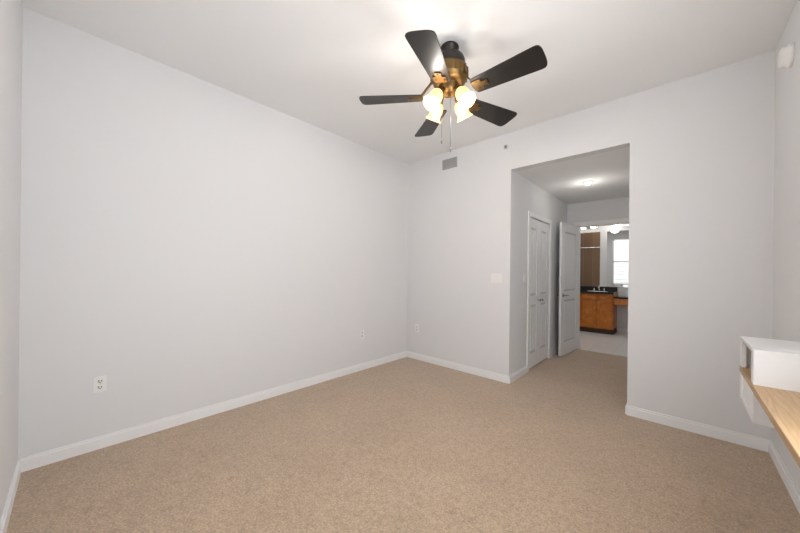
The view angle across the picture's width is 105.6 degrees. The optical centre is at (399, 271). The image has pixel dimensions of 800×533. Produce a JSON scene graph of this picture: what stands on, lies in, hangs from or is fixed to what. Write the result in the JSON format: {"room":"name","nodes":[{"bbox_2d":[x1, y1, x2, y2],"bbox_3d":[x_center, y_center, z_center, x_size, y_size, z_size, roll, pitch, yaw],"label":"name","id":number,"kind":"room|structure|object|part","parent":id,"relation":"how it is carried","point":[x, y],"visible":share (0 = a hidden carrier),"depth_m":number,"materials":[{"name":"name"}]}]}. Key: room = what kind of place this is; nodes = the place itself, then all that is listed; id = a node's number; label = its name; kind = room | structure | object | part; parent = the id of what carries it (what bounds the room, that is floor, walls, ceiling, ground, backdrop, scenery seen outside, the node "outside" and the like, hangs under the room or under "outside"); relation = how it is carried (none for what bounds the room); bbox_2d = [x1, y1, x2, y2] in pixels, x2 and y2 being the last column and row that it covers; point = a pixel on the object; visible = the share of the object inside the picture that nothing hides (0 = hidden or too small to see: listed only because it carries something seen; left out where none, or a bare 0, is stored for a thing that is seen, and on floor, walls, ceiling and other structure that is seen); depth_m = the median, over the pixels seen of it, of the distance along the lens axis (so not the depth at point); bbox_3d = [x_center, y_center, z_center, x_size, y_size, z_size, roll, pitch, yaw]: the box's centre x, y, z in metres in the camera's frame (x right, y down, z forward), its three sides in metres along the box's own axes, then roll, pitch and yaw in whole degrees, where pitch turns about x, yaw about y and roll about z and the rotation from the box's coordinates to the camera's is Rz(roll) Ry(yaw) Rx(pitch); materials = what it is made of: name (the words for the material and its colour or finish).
{"room":"empty bedroom","nodes":[
{"label":"empty bedroom","id":0,"kind":"room"},
{"bbox_2d":[0,0,27,520],"bbox_3d":[-1.163,-0.196,0.686,3.660,3.028,0.120,1,0,43],"label":"wall","id":1,"kind":"structure","parent":0,"point":[13,16],"depth_m":1.70,"materials":[{"name":"white paint"}]},
{"bbox_2d":[0,457,23,532],"bbox_3d":[-1.133,1.273,0.735,3.600,0.090,0.014,1,0,43],"label":"baseboard","id":2,"kind":"structure","parent":1,"relation":"attached to","point":[19,468],"depth_m":1.68,"materials":[{"name":"white wood"}]},
{"bbox_2d":[24,9,407,456],"bbox_3d":[-1.218,-0.197,3.411,0.120,3.028,4.050,1,0,43],"label":"wall","id":3,"kind":"structure","parent":0,"point":[174,242],"depth_m":2.59,"materials":[{"name":"white paint"}]},
{"bbox_2d":[93,375,106,392],"bbox_3d":[-2.218,0.831,2.245,0.009,0.114,0.070,1,0,43],"label":"electrical outlet","id":4,"kind":"object","parent":3,"relation":"attached to","point":[99,383],"visible":1,"depth_m":2.24,"materials":[{"name":"white plastic"}]},
{"bbox_2d":[24,351,407,471],"bbox_3d":[-1.184,1.273,3.366,0.014,0.090,3.810,1,0,43],"label":"baseboard","id":5,"kind":"structure","parent":3,"relation":"attached to","point":[33,461],"depth_m":2.59,"materials":[{"name":"white wood"}]},
{"bbox_2d":[360,330,363,338],"bbox_3d":[-0.510,0.840,4.095,0.009,0.114,0.070,1,0,43],"label":"electrical outlet","id":6,"kind":"object","parent":3,"relation":"attached to","point":[361,333],"visible":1,"depth_m":4.08,"materials":[{"name":"white plastic"}]},
{"bbox_2d":[6,349,799,532],"bbox_3d":[0.959,1.390,2.998,3.904,0.100,6.420,1,0,43],"label":"floor","id":7,"kind":"structure","parent":0,"point":[556,443],"depth_m":2.04,"materials":[{"name":"beige carpet"}]},
{"bbox_2d":[22,0,795,204],"bbox_3d":[1.865,-1.504,3.946,3.904,0.550,9.000,1,0,43],"label":"ceiling","id":8,"kind":"structure","parent":0,"point":[325,64],"depth_m":2.32,"materials":[{"name":"white paint"}]},
{"bbox_2d":[359,30,547,152],"bbox_3d":[0.404,-1.286,2.262,1.274,0.813,1.324,1,0,43],"label":"fan","id":9,"kind":"object","parent":8,"relation":"hanging from","point":[444,65],"visible":1,"depth_m":2.16,"materials":[{"name":"black wood"}]},
{"bbox_3d":[0.369,-1.253,2.289,0.458,0.156,0.458,1,0,43],"label":"lamp shade","id":10,"kind":"part","parent":9,"relation":"part of","materials":[{"name":"white glass"}]},
{"bbox_2d":[583,181,592,184],"bbox_3d":[2.554,-1.199,4.123,0.128,0.044,0.128,1,0,43],"label":"recessed light","id":11,"kind":"object","parent":8,"relation":"in","point":[587,182],"visible":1,"depth_m":4.10,"materials":[{"name":"white"}]},
{"bbox_2d":[408,51,771,439],"bbox_3d":[1.503,-0.168,3.573,3.660,3.028,0.120,1,0,43],"label":"wall","id":12,"kind":"structure","parent":0,"point":[698,206],"depth_m":2.78,"materials":[{"name":"white paint"}]},
{"bbox_2d":[415,324,418,331],"bbox_3d":[0.256,0.857,4.626,0.070,0.114,0.009,1,0,43],"label":"electrical outlet","id":13,"kind":"object","parent":12,"relation":"attached to","point":[416,327],"visible":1,"depth_m":4.62,"materials":[{"name":"white plastic"}]},
{"bbox_2d":[442,156,456,169],"bbox_3d":[0.694,-1.516,4.243,0.236,0.136,0.012,1,0,43],"label":"air vent","id":14,"kind":"object","parent":12,"relation":"in","point":[449,163],"visible":1,"depth_m":4.24,"materials":[{"name":"grey metal"}]},
{"bbox_2d":[408,351,511,383],"bbox_3d":[0.718,1.293,4.192,1.628,0.090,0.014,1,0,43],"label":"baseboard","id":15,"kind":"structure","parent":12,"relation":"attached to","point":[475,371],"depth_m":4.06,"materials":[{"name":"white wood"}]},
{"bbox_2d":[491,273,502,282],"bbox_3d":[1.199,0.078,3.761,0.150,0.116,0.011,1,0,43],"label":"switch plate","id":16,"kind":"object","parent":12,"relation":"attached to","point":[496,277],"visible":1,"depth_m":3.76,"materials":[{"name":"white plastic"}]},
{"bbox_2d":[512,366,526,381],"bbox_3d":[1.507,1.301,3.857,0.014,0.090,0.565,1,0,43],"label":"baseboard","id":17,"kind":"structure","parent":12,"relation":"attached to","point":[522,371],"depth_m":3.86,"materials":[{"name":"white wood"}]},
{"bbox_2d":[529,218,540,368],"bbox_3d":[1.892,0.297,4.279,0.085,2.082,0.424,1,0,43],"label":"closet door","id":18,"kind":"structure","parent":12,"relation":"in","point":[534,296],"depth_m":4.31,"materials":[{"name":"white wood"}]},
{"bbox_2d":[526,211,551,371],"bbox_3d":[2.046,0.269,4.429,0.016,2.165,0.990,1,0,43],"label":"door frame","id":19,"kind":"structure","parent":12,"relation":"attached to","point":[530,214],"depth_m":4.10,"materials":[{"name":"white wood"}]},
{"bbox_2d":[538,221,548,362],"bbox_3d":[2.182,0.300,4.593,0.085,2.082,0.424,1,0,43],"label":"closet door","id":20,"kind":"structure","parent":12,"relation":"in","point":[543,291],"depth_m":4.60,"materials":[{"name":"white wood"}]},
{"bbox_2d":[551,347,557,356],"bbox_3d":[2.696,1.313,5.128,0.036,0.090,0.935,1,0,43],"label":"baseboard","id":21,"kind":"structure","parent":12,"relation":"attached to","point":[555,351],"depth_m":4.94,"materials":[{"name":"white wood"}]},
{"bbox_2d":[557,222,578,356],"bbox_3d":[2.817,0.278,5.101,0.159,2.140,0.789,1,0,43],"label":"door","id":22,"kind":"structure","parent":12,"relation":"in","point":[568,285],"depth_m":5.02,"materials":[{"name":"white wood"}]},
{"bbox_2d":[581,226,597,229],"bbox_3d":[4.467,-1.073,7.404,0.600,0.080,0.140,1,0,43],"label":"vanity light","id":23,"kind":"object","parent":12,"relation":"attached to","point":[594,227],"visible":0.42,"depth_m":7.34,"materials":[{"name":"white glass"}]},
{"bbox_2d":[580,232,599,285],"bbox_3d":[4.447,-0.306,7.506,0.844,1.295,0.008,1,0,43],"label":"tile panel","id":24,"kind":"object","parent":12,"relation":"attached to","point":[589,266],"visible":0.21,"depth_m":7.35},
{"bbox_2d":[580,285,615,292],"bbox_3d":[4.563,0.398,7.382,1.191,0.100,0.020,1,0,43],"label":"backsplash","id":25,"kind":"structure","parent":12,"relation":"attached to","point":[610,289],"depth_m":7.15,"materials":[{"name":"black stone"}]},
{"bbox_2d":[574,218,628,347],"bbox_3d":[3.476,0.249,5.137,0.930,2.235,0.152,1,0,43],"label":"door frame","id":26,"kind":"structure","parent":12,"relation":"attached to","point":[588,223],"depth_m":5.31,"materials":[{"name":"white wood"}]},
{"bbox_2d":[607,230,628,286],"bbox_3d":[5.287,-0.297,6.728,1.166,1.295,0.010,1,0,43],"label":"vanity mirror","id":27,"kind":"object","parent":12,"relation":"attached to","point":[617,257],"visible":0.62,"depth_m":6.98,"materials":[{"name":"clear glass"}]},
{"bbox_2d":[611,224,628,226],"bbox_3d":[5.238,-1.065,6.692,1.000,0.080,0.140,1,0,43],"label":"vanity light","id":28,"kind":"object","parent":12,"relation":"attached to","point":[620,225],"visible":0.21,"depth_m":6.91,"materials":[{"name":"white glass"}]},
{"bbox_2d":[617,328,627,332],"bbox_3d":[5.352,1.341,6.651,0.960,0.090,0.014,1,0,43],"label":"baseboard","id":29,"kind":"structure","parent":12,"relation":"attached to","point":[618,329],"depth_m":6.91,"materials":[{"name":"white wood"}]},
{"bbox_2d":[625,404,766,450],"bbox_3d":[2.456,1.311,2.587,0.840,0.090,0.014,1,0,43],"label":"baseboard","id":30,"kind":"structure","parent":12,"relation":"attached to","point":[738,438],"depth_m":2.54,"materials":[{"name":"white wood"}]},
{"bbox_2d":[578,331,627,356],"bbox_3d":[4.136,1.423,6.190,2.440,0.100,2.580,1,0,43],"label":"floor","id":31,"kind":"structure","parent":0,"point":[616,343],"depth_m":5.85,"materials":[{"name":"white tile"}]},
{"bbox_2d":[580,293,627,334],"bbox_3d":[4.733,0.935,6.831,2.196,0.890,0.590,1,0,43],"label":"bathroom vanity","id":32,"kind":"object","parent":31,"relation":"on","point":[598,309],"depth_m":6.77,"materials":[{"name":"brown wood"}]},
{"bbox_2d":[580,289,607,292],"bbox_3d":[4.369,0.466,7.173,1.191,0.040,0.588,1,0,43],"label":"countertop","id":33,"kind":"structure","parent":32,"relation":"on","point":[581,290],"depth_m":7.02,"materials":[{"name":"black stone"}]},
{"bbox_2d":[768,0,799,491],"bbox_3d":[1.561,-0.168,0.844,0.120,3.028,4.050,1,0,43],"label":"wall","id":34,"kind":"structure","parent":0,"point":[784,230],"depth_m":2.02,"materials":[{"name":"white paint"}]},
{"bbox_2d":[739,336,799,467],"bbox_3d":[1.438,0.584,0.991,0.247,0.407,2.070,1,0,43],"label":"desk","id":35,"kind":"object","parent":34,"relation":"attached to","point":[769,369],"visible":1,"depth_m":1.45,"materials":[{"name":"white wood"}]},
{"bbox_2d":[764,440,799,513],"bbox_3d":[1.497,1.301,0.889,0.014,0.090,3.810,1,0,43],"label":"baseboard","id":36,"kind":"structure","parent":34,"relation":"attached to","point":[769,447],"depth_m":1.96,"materials":[{"name":"white wood"}]},
{"bbox_2d":[778,42,794,68],"bbox_3d":[2.482,-1.384,1.956,0.054,0.144,0.144,1,0,43],"label":"smoke detector","id":37,"kind":"object","parent":34,"relation":"attached to","point":[786,56],"visible":1,"depth_m":1.92,"materials":[{"name":"white plastic"}]}
]}

